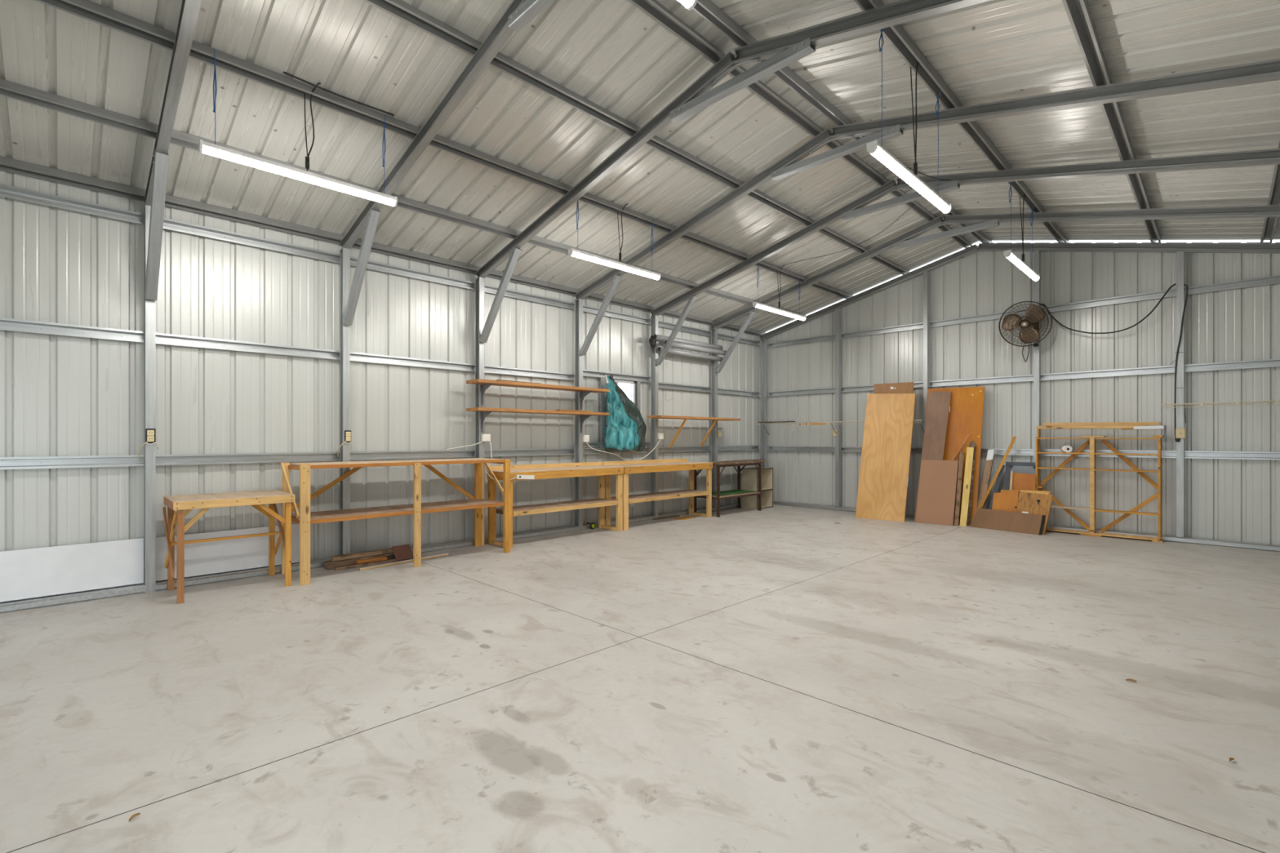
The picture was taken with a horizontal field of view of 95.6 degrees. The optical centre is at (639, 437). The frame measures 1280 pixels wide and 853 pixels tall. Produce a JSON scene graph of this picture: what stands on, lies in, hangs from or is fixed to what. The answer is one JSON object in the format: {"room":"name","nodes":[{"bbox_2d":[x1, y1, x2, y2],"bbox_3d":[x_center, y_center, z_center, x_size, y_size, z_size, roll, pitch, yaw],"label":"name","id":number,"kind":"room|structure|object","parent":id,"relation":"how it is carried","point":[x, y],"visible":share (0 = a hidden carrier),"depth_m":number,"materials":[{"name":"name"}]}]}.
{"room":"workshop shed","nodes":[
{"label":"workshop shed","id":0,"kind":"room"},
{"bbox_2d":[0,169,760,603],"bbox_3d":[-2.051,-0.388,7.203,12.726,3.375,0.023,0,0,-45],"label":"wall","id":1,"kind":"structure","parent":0,"point":[60,395],"depth_m":5.63,"materials":[{"name":"metal"}]},
{"bbox_2d":[0,317,574,380],"bbox_3d":[-3.667,-0.857,5.532,7.748,0.094,0.062,0,0,-45],"label":"beam","id":2,"kind":"structure","parent":1,"relation":"attached to","point":[6,324],"depth_m":5.46,"materials":[{"name":"metal"}]},
{"bbox_2d":[0,502,741,613],"bbox_3d":[-1.964,1.270,7.116,12.396,0.060,0.105,0,0,-45],"label":"baseboard","id":3,"kind":"structure","parent":1,"relation":"attached to","point":[15,606],"depth_m":5.26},
{"bbox_2d":[0,537,143,602],"bbox_3d":[-5.230,1.043,3.924,2.863,0.379,0.018,0,0,-45],"label":"sheet","id":4,"kind":"object","parent":3,"relation":"on","point":[29,573],"visible":1,"depth_m":4.61,"materials":[{"name":"plastic"}]},
{"bbox_2d":[155,524,299,581],"bbox_3d":[-3.754,1.043,5.395,1.161,0.379,0.018,0,0,-45],"label":"sheet","id":5,"kind":"object","parent":3,"relation":"on","point":[201,558],"visible":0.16,"depth_m":5.33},
{"bbox_2d":[0,444,759,469],"bbox_3d":[-2.020,0.193,7.172,12.396,0.094,0.062,0,0,-45],"label":"beam","id":6,"kind":"structure","parent":1,"relation":"attached to","point":[83,461],"depth_m":5.68,"materials":[{"name":"metal"}]},
{"bbox_2d":[0,183,759,346],"bbox_3d":[-2.020,-1.860,7.172,12.396,0.094,0.062,0,0,-45],"label":"beam","id":7,"kind":"structure","parent":1,"relation":"attached to","point":[6,191],"depth_m":5.67,"materials":[{"name":"metal"}]},
{"bbox_2d":[573,368,650,382],"bbox_3d":[-0.373,-0.935,8.812,1.550,0.094,0.062,0,0,-45],"label":"beam","id":8,"kind":"structure","parent":1,"relation":"attached to","point":[585,372],"depth_m":8.84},
{"bbox_2d":[604,374,646,452],"bbox_3d":[-0.196,-0.361,8.721,0.859,1.146,0.208,0,0,-37],"label":"cloth","id":9,"kind":"object","parent":8,"relation":"hanging from","point":[626,428],"visible":0.98,"depth_m":8.61,"materials":[{"name":"fabric"}]},
{"bbox_2d":[573,441,650,447],"bbox_3d":[-0.373,0.100,8.812,1.550,0.072,0.062,0,0,-45],"label":"beam","id":10,"kind":"structure","parent":1,"relation":"attached to","point":[646,443],"depth_m":8.52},
{"bbox_2d":[598,377,639,448],"bbox_3d":[-0.290,-0.375,8.872,0.835,1.050,0.170,0,0,-45],"label":"window","id":11,"kind":"structure","parent":1,"relation":"in","point":[631,388],"depth_m":8.67,"materials":[{"name":"glass"}]},
{"bbox_2d":[649,382,759,396],"bbox_3d":[1.273,-0.857,10.453,3.099,0.094,0.062,0,0,-45],"label":"beam","id":12,"kind":"structure","parent":1,"relation":"attached to","point":[662,385],"depth_m":10.30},
{"bbox_2d":[0,504,1279,852],"bbox_3d":[0.720,1.360,4.422,12.776,0.120,7.880,0,0,-45],"label":"floor","id":13,"kind":"structure","parent":0,"point":[777,678],"depth_m":2.92,"materials":[{"name":"concrete"}]},
{"bbox_2d":[143,0,201,592],"bbox_3d":[-1.479,-0.818,2.232,0.086,4.236,7.745,0,0,-45],"label":"frame","id":14,"kind":"object","parent":13,"relation":"on","point":[155,193],"visible":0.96,"depth_m":4.69,"materials":[{"name":"metal"}]},
{"bbox_2d":[137,428,158,462],"bbox_3d":[-4.153,0.063,4.891,0.139,0.282,0.089,0,0,-16],"label":"power outlet","id":15,"kind":"object","parent":14,"relation":"attached to","point":[150,433],"visible":1,"depth_m":4.87,"materials":[{"name":"beige plastic"}]},
{"bbox_2d":[162,489,295,604],"bbox_3d":[-3.552,0.898,5.028,0.847,0.803,0.636,0,0,-45],"label":"workbench","id":16,"kind":"object","parent":13,"relation":"on","point":[257,500],"visible":1,"depth_m":4.94,"materials":[{"name":"brown wood"}]},
{"bbox_2d":[333,558,398,570],"bbox_3d":[-2.772,1.286,5.919,0.060,0.026,0.630,0,0,44],"label":"timber offcut","id":17,"kind":"object","parent":13,"relation":"on","point":[353,566],"visible":0.78,"depth_m":5.87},
{"bbox_2d":[355,555,386,564],"bbox_3d":[-2.756,1.255,5.967,0.050,0.030,0.301,0,-1,40],"label":"timber offcut","id":18,"kind":"object","parent":17,"relation":"on","point":[379,558],"visible":1,"depth_m":5.95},
{"bbox_2d":[324,550,413,569],"bbox_3d":[-2.807,1.265,6.046,0.100,0.070,0.860,0,0,44],"label":"timber offcut","id":19,"kind":"object","parent":13,"relation":"on","point":[328,565],"visible":0.54,"depth_m":5.83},
{"bbox_2d":[330,547,393,561],"bbox_3d":[-2.828,1.208,6.053,0.070,0.040,0.720,0,0,43],"label":"timber offcut","id":20,"kind":"object","parent":19,"relation":"on","point":[349,556],"visible":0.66,"depth_m":5.98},
{"bbox_2d":[280,457,510,585],"bbox_3d":[-2.446,0.765,6.077,2.163,1.070,0.637,0,0,-45],"label":"workbench","id":21,"kind":"object","parent":13,"relation":"on","point":[305,517],"visible":0.97,"depth_m":5.84,"materials":[{"name":"brown wood"}]},
{"bbox_2d":[391,544,413,561],"bbox_3d":[-2.523,1.220,6.179,0.159,0.133,0.230,0,0,38],"label":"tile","id":22,"kind":"structure","parent":13,"relation":"on","point":[404,552],"depth_m":6.17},
{"bbox_2d":[360,554,448,570],"bbox_3d":[-2.434,1.293,6.054,0.014,0.012,0.965,0,0,39],"label":"stick","id":23,"kind":"object","parent":13,"relation":"on","point":[443,554],"visible":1,"depth_m":5.98,"materials":[{"name":"brown wood"}]},
{"bbox_2d":[338,0,554,555],"bbox_3d":[-0.381,-0.818,3.325,0.086,4.236,7.745,0,0,-45],"label":"frame","id":24,"kind":"object","parent":13,"relation":"on","point":[519,13],"visible":0.88,"depth_m":5.35,"materials":[{"name":"metal"}]},
{"bbox_2d":[337,430,352,457],"bbox_3d":[-3.047,0.065,5.993,0.139,0.282,0.089,0,0,-16],"label":"power outlet","id":25,"kind":"object","parent":24,"relation":"attached to","point":[347,433],"visible":1,"depth_m":5.97,"materials":[{"name":"beige plastic"}]},
{"bbox_2d":[486,462,623,547],"bbox_3d":[-1.052,0.824,7.611,1.875,0.952,0.471,0,0,-45],"label":"workbench","id":26,"kind":"object","parent":13,"relation":"on","point":[542,471],"visible":0.84,"depth_m":7.49,"materials":[{"name":"brown wood"}]},
{"bbox_2d":[485,470,534,481],"bbox_3d":[-1.578,0.457,6.926,0.593,0.119,0.244,0,0,1],"label":"power strip","id":27,"kind":"object","parent":26,"relation":"attached to","point":[517,477],"visible":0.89,"depth_m":6.93,"materials":[{"name":"white plastic"}]},
{"bbox_2d":[603,458,712,530],"bbox_3d":[0.330,0.824,8.987,1.985,0.952,0.471,0,0,-45],"label":"workbench","id":28,"kind":"object","parent":13,"relation":"on","point":[668,464],"visible":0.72,"depth_m":8.81,"materials":[{"name":"brown wood"}]},
{"bbox_2d":[653,515,679,519],"bbox_3d":[0.431,1.288,9.371,0.580,0.022,0.035,0,0,-43],"label":"timber offcut","id":29,"kind":"object","parent":13,"relation":"on","point":[676,516],"visible":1,"depth_m":9.35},
{"bbox_2d":[672,516,695,519],"bbox_3d":[0.721,1.296,9.363,0.217,0.005,0.360,0,0,39],"label":"board","id":30,"kind":"object","parent":13,"relation":"on","point":[682,517],"visible":1,"depth_m":9.37,"materials":[{"name":"brown wood"}]},
{"bbox_2d":[693,458,764,517],"bbox_3d":[1.868,0.859,10.446,2.184,0.882,0.555,0,0,-45],"label":"metal table","id":31,"kind":"object","parent":13,"relation":"on","point":[747,462],"visible":0.84,"depth_m":9.90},
{"bbox_2d":[711,489,757,496],"bbox_3d":[1.552,0.960,10.167,1.148,0.018,0.474,0,0,-45],"label":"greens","id":32,"kind":"object","parent":31,"relation":"on","point":[731,491],"visible":0.81,"depth_m":10.17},
{"bbox_2d":[474,0,991,457],"bbox_3d":[0.717,-0.818,4.419,0.086,4.236,7.745,0,0,-45],"label":"frame","id":33,"kind":"object","parent":13,"relation":"on","point":[780,51],"visible":0.89,"depth_m":4.54,"materials":[{"name":"metal"}]},
{"bbox_2d":[0,78,806,315],"bbox_3d":[-1.365,-2.276,6.514,12.716,0.090,0.092,0,0,-45],"label":"roof purlin","id":34,"kind":"structure","parent":33,"relation":"attached to","point":[9,89],"depth_m":4.49,"materials":[{"name":"metal"}]},
{"bbox_2d":[35,0,853,298],"bbox_3d":[-0.712,-2.495,5.859,12.716,0.090,0.092,0,0,-45],"label":"roof purlin","id":35,"kind":"structure","parent":33,"relation":"attached to","point":[91,11],"depth_m":4.38,"materials":[{"name":"metal"}]},
{"bbox_2d":[198,48,397,206],"bbox_3d":[-2.379,-2.193,4.161,1.252,0.724,0.100,0,0,-45],"label":"hanging light fixture","id":36,"kind":"object","parent":35,"relation":"hanging from","point":[204,147],"visible":0.94,"depth_m":4.10,"materials":[{"name":"white"}]},
{"bbox_2d":[202,145,395,206],"bbox_3d":[-2.381,-1.851,4.163,1.220,0.036,0.062,0,0,-45],"label":"diffuser","id":37,"kind":"object","parent":36,"relation":"attached to","point":[213,150],"depth_m":4.09,"materials":[{"name":"white"}]},
{"bbox_2d":[283,71,394,115],"bbox_3d":[-2.176,-2.498,4.244,0.751,0.028,0.019,0,0,-45],"label":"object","id":38,"kind":"object","parent":35,"relation":"on","point":[285,73],"visible":1,"depth_m":4.21,"materials":[{"name":"grey metal"}]},
{"bbox_2d":[568,200,660,279],"bbox_3d":[-0.241,-2.193,6.291,1.299,0.724,0.100,0,0,-45],"label":"light fixture","id":39,"kind":"object","parent":35,"relation":"hanging from","point":[573,252],"visible":0.92,"depth_m":6.27,"materials":[{"name":"white"}]},
{"bbox_2d":[571,251,659,279],"bbox_3d":[-0.243,-1.851,6.293,1.267,0.036,0.062,0,0,-45],"label":"diffuser","id":40,"kind":"object","parent":39,"relation":"attached to","point":[582,255],"depth_m":6.24,"materials":[{"name":"white"}]},
{"bbox_2d":[752,262,805,320],"bbox_3d":[2.089,-2.193,8.613,1.366,0.724,0.100,0,0,-45],"label":"light fixture","id":41,"kind":"object","parent":35,"relation":"hanging from","point":[757,304],"visible":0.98,"depth_m":8.59,"materials":[{"name":"white"}]},
{"bbox_2d":[755,304,805,320],"bbox_3d":[2.087,-1.851,8.614,1.334,0.036,0.062,0,0,-45],"label":"diffuser","id":42,"kind":"object","parent":41,"relation":"attached to","point":[765,307],"depth_m":8.58,"materials":[{"name":"white"}]},
{"bbox_2d":[445,434,492,469],"bbox_3d":[-2.041,0.170,6.974,0.554,0.429,0.065,0,0,-35],"label":"box","id":43,"kind":"object","parent":33,"relation":"attached to","point":[484,437],"visible":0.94,"depth_m":7.05,"materials":[{"name":"white plastic"}]},
{"bbox_2d":[362,0,910,275],"bbox_3d":[-0.024,-2.726,5.168,12.716,0.090,0.092,0,0,-45],"label":"roof purlin","id":44,"kind":"structure","parent":33,"relation":"attached to","point":[401,10],"depth_m":4.71,"materials":[{"name":"metal"}]},
{"bbox_2d":[627,0,973,248],"bbox_3d":[0.636,-2.948,4.506,12.716,0.090,0.092,0,0,-45],"label":"roof purlin","id":45,"kind":"structure","parent":33,"relation":"attached to","point":[654,9],"depth_m":4.98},
{"bbox_2d":[783,204,914,265],"bbox_3d":[2.861,-2.746,8.031,1.825,0.418,0.240,0,0,42],"label":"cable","id":46,"kind":"object","parent":45,"relation":"hanging from","point":[913,204],"visible":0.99,"depth_m":8.03,"materials":[{"name":"black rubber"}]},
{"bbox_2d":[693,0,992,243],"bbox_3d":[0.803,-2.948,4.338,12.716,0.090,0.092,0,0,-45],"label":"roof purlin","id":47,"kind":"structure","parent":33,"relation":"attached to","point":[708,10],"depth_m":4.73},
{"bbox_2d":[853,0,1068,243],"bbox_3d":[1.470,-2.724,3.669,12.716,0.090,0.092,0,0,-45],"label":"roof purlin","id":48,"kind":"structure","parent":33,"relation":"attached to","point":[895,35],"depth_m":4.61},
{"bbox_2d":[677,0,697,9],"bbox_3d":[-0.260,-2.268,1.963,1.353,0.935,0.094,0,0,-45],"label":"light","id":49,"kind":"object","parent":48,"relation":"hanging from","point":[689,4],"visible":1,"depth_m":2.42,"materials":[{"name":"white"}]},
{"bbox_2d":[677,0,693,7],"bbox_3d":[-0.260,-1.821,1.963,1.321,0.036,0.062,0,0,-45],"label":"diffuser","id":50,"kind":"object","parent":49,"relation":"attached to","point":[687,3],"depth_m":2.41,"materials":[{"name":"white"}]},
{"bbox_2d":[866,28,951,213],"bbox_3d":[1.978,-2.297,4.190,1.428,0.973,0.100,0,0,-45],"label":"light fixture","id":51,"kind":"object","parent":48,"relation":"hanging from","point":[876,149],"visible":0.9,"depth_m":4.16,"materials":[{"name":"white"}]},
{"bbox_2d":[871,146,950,213],"bbox_3d":[1.977,-1.831,4.192,1.396,0.036,0.062,0,0,-45],"label":"diffuser","id":52,"kind":"object","parent":51,"relation":"attached to","point":[879,153],"depth_m":4.09,"materials":[{"name":"white"}]},
{"bbox_2d":[1004,182,1039,281],"bbox_3d":[4.272,-2.328,6.475,1.321,0.913,0.100,0,0,-45],"label":"light fixture","id":53,"kind":"object","parent":48,"relation":"hanging from","point":[1008,254],"visible":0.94,"depth_m":6.48,"materials":[{"name":"white"}]},
{"bbox_2d":[1006,253,1039,280],"bbox_3d":[4.270,-1.891,6.477,1.289,0.036,0.062,0,0,-45],"label":"diffuser","id":54,"kind":"object","parent":53,"relation":"attached to","point":[1013,258],"depth_m":6.41,"materials":[{"name":"white"}]},
{"bbox_2d":[1062,0,1161,243],"bbox_3d":[2.151,-2.495,2.985,12.716,0.090,0.092,0,0,-45],"label":"roof purlin","id":55,"kind":"structure","parent":33,"relation":"attached to","point":[1078,13],"depth_m":4.06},
{"bbox_2d":[1260,140,1279,243],"bbox_3d":[2.818,-2.271,2.316,12.716,0.090,0.092,0,0,-45],"label":"roof purlin","id":56,"kind":"structure","parent":33,"relation":"attached to","point":[1270,223],"depth_m":5.66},
{"bbox_2d":[741,466,773,509],"bbox_3d":[2.191,0.931,10.840,0.532,0.738,0.343,0,0,-45],"label":"base cabinet","id":57,"kind":"object","parent":13,"relation":"on","point":[749,476],"visible":0.86,"depth_m":10.75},
{"bbox_2d":[855,393,915,521],"bbox_3d":[3.941,0.287,9.333,0.816,2.038,0.402,0,0,40],"label":"plywood sheet","id":58,"kind":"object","parent":13,"relation":"on","point":[884,471],"depth_m":9.31,"materials":[{"name":"wood"}]},
{"bbox_2d":[873,382,914,393],"bbox_3d":[4.030,0.203,9.409,0.686,2.197,0.291,0,0,42],"label":"plywood sheet","id":59,"kind":"object","parent":13,"relation":"on","point":[908,387],"visible":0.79,"depth_m":9.46,"materials":[{"name":"wood"}]},
{"bbox_2d":[573,57,1279,530],"bbox_3d":[1.815,-0.818,5.512,0.086,4.236,7.745,0,0,-45],"label":"frame","id":60,"kind":"object","parent":13,"relation":"on","point":[1268,70],"visible":0.98,"depth_m":5.09,"materials":[{"name":"metal"}]},
{"bbox_2d":[466,378,609,410],"bbox_3d":[-1.253,-0.527,7.536,2.035,0.306,0.297,0,0,-45],"label":"wall shelf","id":61,"kind":"object","parent":60,"relation":"attached to","point":[485,384],"visible":0.96,"depth_m":7.30,"materials":[{"name":"brown wood"}]},
{"bbox_2d":[466,407,609,433],"bbox_3d":[-1.253,-0.209,7.536,2.035,0.286,0.297,0,0,-45],"label":"wall shelf","id":62,"kind":"object","parent":60,"relation":"attached to","point":[485,411],"visible":1,"depth_m":7.30,"materials":[{"name":"brown wood"}]},
{"bbox_2d":[582,435,659,460],"bbox_3d":[-0.236,0.154,8.722,1.570,0.388,0.054,0,0,-45],"label":"cable","id":63,"kind":"object","parent":60,"relation":"attached to","point":[585,437],"visible":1,"depth_m":8.30,"materials":[{"name":"white plastic"}]},
{"bbox_2d":[913,391,951,521],"bbox_3d":[4.534,0.283,8.994,0.378,2.039,0.430,0,0,-44],"label":"plank","id":64,"kind":"object","parent":13,"relation":"on","point":[938,410],"visible":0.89,"depth_m":9.03,"materials":[{"name":"wood"}]},
{"bbox_2d":[915,459,958,525],"bbox_3d":[4.490,0.821,8.797,0.554,0.961,0.200,0,0,41],"label":"sheet","id":65,"kind":"object","parent":13,"relation":"on","point":[935,503],"visible":1,"depth_m":8.78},
{"bbox_2d":[924,386,984,524],"bbox_3d":[4.776,0.261,8.927,0.868,2.084,0.267,0,0,42],"label":"wood board","id":66,"kind":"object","parent":13,"relation":"on","point":[966,413],"depth_m":8.81,"materials":[{"name":"orange wood"}]},
{"bbox_2d":[953,452,964,525],"bbox_3d":[4.741,0.761,8.645,0.265,1.097,0.084,0,0,-37],"label":"board","id":67,"kind":"object","parent":13,"relation":"on","point":[956,517],"visible":0.96,"depth_m":8.62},
{"bbox_2d":[951,434,969,460],"bbox_3d":[4.752,0.253,8.732,0.374,0.610,0.020,0,0,40],"label":"stick","id":68,"kind":"object","parent":67,"relation":"on","point":[968,435],"visible":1,"depth_m":8.69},
{"bbox_2d":[649,148,1279,518],"bbox_3d":[2.912,-0.818,6.606,0.086,4.236,7.745,0,0,-45],"label":"frame","id":69,"kind":"object","parent":13,"relation":"on","point":[856,208],"visible":0.9,"depth_m":6.32,"materials":[{"name":"metal"}]},
{"bbox_2d":[653,333,723,350],"bbox_3d":[0.842,-1.595,9.759,1.710,0.096,0.086,0,0,-45],"label":"pipe","id":70,"kind":"object","parent":69,"relation":"attached to","point":[663,338],"visible":0.7,"depth_m":9.71,"materials":[{"name":"grey metal"}]},
{"bbox_2d":[648,335,656,348],"bbox_3d":[0.198,-1.502,9.109,0.114,0.213,0.120,0,0,-45],"label":"plastic bag","id":71,"kind":"object","parent":70,"relation":"in","point":[652,340],"visible":1,"depth_m":9.07,"materials":[{"name":"plastic"}]},
{"bbox_2d":[657,346,722,361],"bbox_3d":[0.875,-1.403,9.782,1.610,0.085,0.080,0,0,-45],"label":"pipe","id":72,"kind":"object","parent":69,"relation":"attached to","point":[673,351],"visible":0.9,"depth_m":9.73,"materials":[{"name":"grey metal"}]},
{"bbox_2d":[663,340,726,355],"bbox_3d":[0.979,-1.500,9.769,1.600,0.086,0.086,0,0,-45],"label":"pipe","id":73,"kind":"object","parent":69,"relation":"attached to","point":[676,344],"visible":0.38,"depth_m":9.71,"materials":[{"name":"grey metal"}]},
{"bbox_2d":[960,447,973,526],"bbox_3d":[4.845,0.724,8.610,0.286,1.168,0.105,0,0,-32],"label":"yellow timber","id":74,"kind":"object","parent":13,"relation":"on","point":[970,451],"visible":1,"depth_m":8.59,"materials":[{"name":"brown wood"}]},
{"bbox_2d":[966,440,976,525],"bbox_3d":[4.907,0.670,8.653,0.196,1.260,0.115,0,0,-37],"label":"board","id":75,"kind":"object","parent":13,"relation":"on","point":[971,444],"visible":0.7,"depth_m":8.62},
{"bbox_2d":[976,449,995,511],"bbox_3d":[5.067,0.742,8.548,0.342,1.131,0.091,0,0,-18],"label":"plank","id":76,"kind":"object","parent":13,"relation":"on","point":[987,472],"visible":0.79,"depth_m":8.55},
{"bbox_2d":[984,471,995,508],"bbox_3d":[5.089,0.901,8.538,0.294,0.802,0.047,0,0,0],"label":"strip","id":77,"kind":"object","parent":13,"relation":"on","point":[993,473],"visible":0.32,"depth_m":8.53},
{"bbox_2d":[969,435,1017,524],"bbox_3d":[5.128,0.634,8.432,0.592,1.314,0.024,0,0,17],"label":"stick","id":78,"kind":"object","parent":13,"relation":"on","point":[1014,438],"visible":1,"depth_m":8.40,"materials":[{"name":"brown wood"}]},
{"bbox_2d":[710,204,1279,511],"bbox_3d":[4.010,-0.818,7.700,0.086,4.236,7.745,0,0,-45],"label":"frame","id":79,"kind":"object","parent":13,"relation":"on","point":[983,221],"visible":0.98,"depth_m":7.55,"materials":[{"name":"metal"}]},
{"bbox_2d":[647,415,740,447],"bbox_3d":[0.938,-0.093,9.751,2.085,0.500,0.343,0,0,-45],"label":"wall shelf","id":80,"kind":"object","parent":79,"relation":"attached to","point":[685,418],"visible":1,"depth_m":9.51,"materials":[{"name":"brown wood"}]},
{"bbox_2d":[988,465,1004,509],"bbox_3d":[5.164,0.851,8.464,0.308,0.902,0.050,0,0,-3],"label":"strip","id":81,"kind":"object","parent":13,"relation":"on","point":[1000,474],"visible":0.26,"depth_m":8.46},
{"bbox_2d":[991,489,1020,512],"bbox_3d":[5.179,1.018,8.229,0.125,0.566,0.360,0,0,-45],"label":"board","id":82,"kind":"object","parent":13,"relation":"on","point":[1006,500],"visible":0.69,"depth_m":8.20,"materials":[{"name":"brown wood"}]},
{"bbox_2d":[969,507,1045,534],"bbox_3d":[5.109,1.162,8.121,0.092,0.286,0.941,0,0,-37],"label":"board","id":83,"kind":"object","parent":13,"relation":"on","point":[999,520],"visible":1,"depth_m":8.07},
{"bbox_2d":[759,243,1279,467],"bbox_3d":[5.126,-0.818,8.812,0.067,4.236,7.745,0,0,-45],"label":"frame","id":84,"kind":"object","parent":13,"relation":"on","point":[1262,248],"visible":0.91,"depth_m":8.55,"materials":[{"name":"metal"}]},
{"bbox_2d":[0,155,765,336],"bbox_3d":[-1.993,-2.065,7.144,12.716,0.090,0.092,0,0,-45],"label":"beam","id":85,"kind":"structure","parent":84,"relation":"attached to","point":[6,164],"depth_m":5.62,"materials":[{"name":"metal"}]},
{"bbox_2d":[1004,462,1035,490],"bbox_3d":[5.419,0.825,8.296,0.115,0.950,0.405,0,0,-45],"label":"panel","id":86,"kind":"object","parent":13,"relation":"on","point":[1028,468],"visible":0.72,"depth_m":8.35,"materials":[{"name":"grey metal"}]},
{"bbox_2d":[1009,471,1035,490],"bbox_3d":[5.370,0.889,8.179,0.095,0.827,0.330,0,0,-45],"label":"wooden drawer","id":87,"kind":"object","parent":13,"relation":"on","point":[1027,482],"visible":0.42,"depth_m":8.19,"materials":[{"name":"brown wood"}]},
{"bbox_2d":[1017,489,1053,534],"bbox_3d":[5.371,1.014,7.919,0.169,0.579,0.420,0,0,-45],"label":"board","id":88,"kind":"object","parent":13,"relation":"on","point":[1033,502],"visible":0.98,"depth_m":7.91,"materials":[{"name":"brown wood"}]},
{"bbox_2d":[1035,425,1166,542],"bbox_3d":[6.053,0.568,7.706,0.205,1.465,1.375,0,0,-45],"label":"wooden frame","id":89,"kind":"object","parent":13,"relation":"on","point":[1091,440],"depth_m":7.67,"materials":[{"name":"brown wood"}]},
{"bbox_2d":[1060,445,1072,452],"bbox_3d":[5.827,0.154,7.939,0.094,0.094,0.150,0,0,19],"label":"paper roll","id":90,"kind":"object","parent":89,"relation":"on","point":[1064,448],"visible":0.99,"depth_m":7.88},
{"bbox_2d":[1043,422,1159,425],"bbox_3d":[6.084,-0.183,7.705,0.070,0.039,1.220,0,1,-45],"label":"board","id":91,"kind":"object","parent":89,"relation":"on","point":[1101,423],"visible":0.96,"depth_m":7.60,"materials":[{"name":"brown wood"}]},
{"bbox_2d":[0,0,1279,332],"bbox_3d":[0.670,-2.552,4.372,12.838,0.983,8.101,0,0,-45],"label":"ceiling","id":92,"kind":"structure","parent":0,"point":[611,54],"depth_m":4.67,"materials":[{"name":"metal"}]},
{"bbox_2d":[766,242,1279,545],"bbox_3d":[5.235,-0.844,8.921,0.023,4.288,7.830,0,0,-45],"label":"wall","id":93,"kind":"structure","parent":0,"point":[1225,499],"depth_m":8.00,"materials":[{"name":"metal"}]},
{"bbox_2d":[768,275,1279,347],"bbox_3d":[5.204,-1.828,8.889,0.062,0.094,7.500,0,0,-45],"label":"beam","id":94,"kind":"structure","parent":93,"relation":"attached to","point":[1274,279],"depth_m":8.07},
{"bbox_2d":[768,358,1279,396],"bbox_3d":[5.204,-0.866,8.889,0.062,0.094,7.500,0,0,-45],"label":"beam","id":95,"kind":"structure","parent":93,"relation":"attached to","point":[1276,362],"depth_m":8.04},
{"bbox_2d":[768,445,1279,460],"bbox_3d":[5.204,0.210,8.889,0.062,0.094,7.500,0,0,-45],"label":"beam","id":96,"kind":"structure","parent":93,"relation":"attached to","point":[1165,454],"depth_m":7.72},
{"bbox_2d":[773,500,1279,551],"bbox_3d":[5.148,1.267,8.833,0.105,0.066,7.500,0,0,-45],"label":"baseboard","id":97,"kind":"structure","parent":93,"relation":"attached to","point":[1258,546],"depth_m":7.30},
{"bbox_2d":[835,308,841,506],"bbox_3d":[3.559,-0.542,10.427,0.102,3.552,0.067,0,0,-45],"label":"post","id":98,"kind":"object","parent":97,"relation":"on","point":[838,311],"visible":1,"depth_m":10.39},
{"bbox_2d":[923,271,929,436],"bbox_3d":[4.618,-0.720,9.364,0.102,3.907,0.067,0,0,-45],"label":"post","id":99,"kind":"object","parent":97,"relation":"on","point":[926,274],"visible":0.51,"depth_m":9.34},
{"bbox_2d":[757,419,924,434],"bbox_3d":[3.439,-0.169,10.286,0.253,0.230,3.030,0,0,-45],"label":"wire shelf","id":100,"kind":"object","parent":99,"relation":"attached to","point":[829,422],"visible":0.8,"depth_m":10.38,"materials":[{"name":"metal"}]},
{"bbox_2d":[757,419,795,422],"bbox_3d":[2.572,-0.313,10.999,0.038,0.052,0.804,0,0,-45],"label":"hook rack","id":101,"kind":"object","parent":100,"relation":"on","point":[771,420],"visible":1,"depth_m":10.99,"materials":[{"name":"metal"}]},
{"bbox_2d":[1033,250,1040,490],"bbox_3d":[5.677,-0.720,8.302,0.102,3.907,0.067,0,0,-45],"label":"post","id":102,"kind":"object","parent":97,"relation":"on","point":[1037,254],"visible":0.6,"depth_m":8.27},
{"bbox_2d":[998,301,1052,361],"bbox_3d":[5.375,-1.480,8.106,0.556,0.841,0.399,0,0,5],"label":"wall fan","id":103,"kind":"object","parent":102,"relation":"attached to","point":[1034,314],"visible":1,"depth_m":8.08,"materials":[{"name":"metal"}]},
{"bbox_2d":[1176,251,1184,537],"bbox_3d":[6.736,-0.542,7.239,0.102,3.552,0.067,0,0,-45],"label":"post","id":104,"kind":"object","parent":97,"relation":"on","point":[1180,255],"visible":0.98,"depth_m":7.20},
{"bbox_2d":[1039,283,1176,333],"bbox_3d":[6.154,-1.647,7.713,0.028,0.541,1.422,0,0,-45],"label":"power cable","id":105,"kind":"object","parent":104,"relation":"attached to","point":[1173,285],"visible":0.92,"depth_m":7.60,"materials":[{"name":"black rubber"}]},
{"bbox_2d":[1175,428,1185,442],"bbox_3d":[6.686,-0.032,7.187,0.040,0.172,0.092,0,0,-45],"label":"switch box","id":106,"kind":"object","parent":104,"relation":"attached to","point":[1180,433],"visible":1,"depth_m":7.18,"materials":[{"name":"beige plastic"}]},
{"bbox_2d":[1174,284,1187,439],"bbox_3d":[6.699,-0.935,7.188,0.036,1.932,0.125,0,0,-45],"label":"power cable","id":107,"kind":"object","parent":104,"relation":"attached to","point":[1185,285],"visible":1,"depth_m":7.20,"materials":[{"name":"black rubber"}]},
{"bbox_2d":[1160,400,1279,422],"bbox_3d":[7.005,-0.296,6.636,0.352,0.231,1.566,0,0,-45],"label":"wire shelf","id":108,"kind":"object","parent":104,"relation":"attached to","point":[1277,402],"visible":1,"depth_m":6.79,"materials":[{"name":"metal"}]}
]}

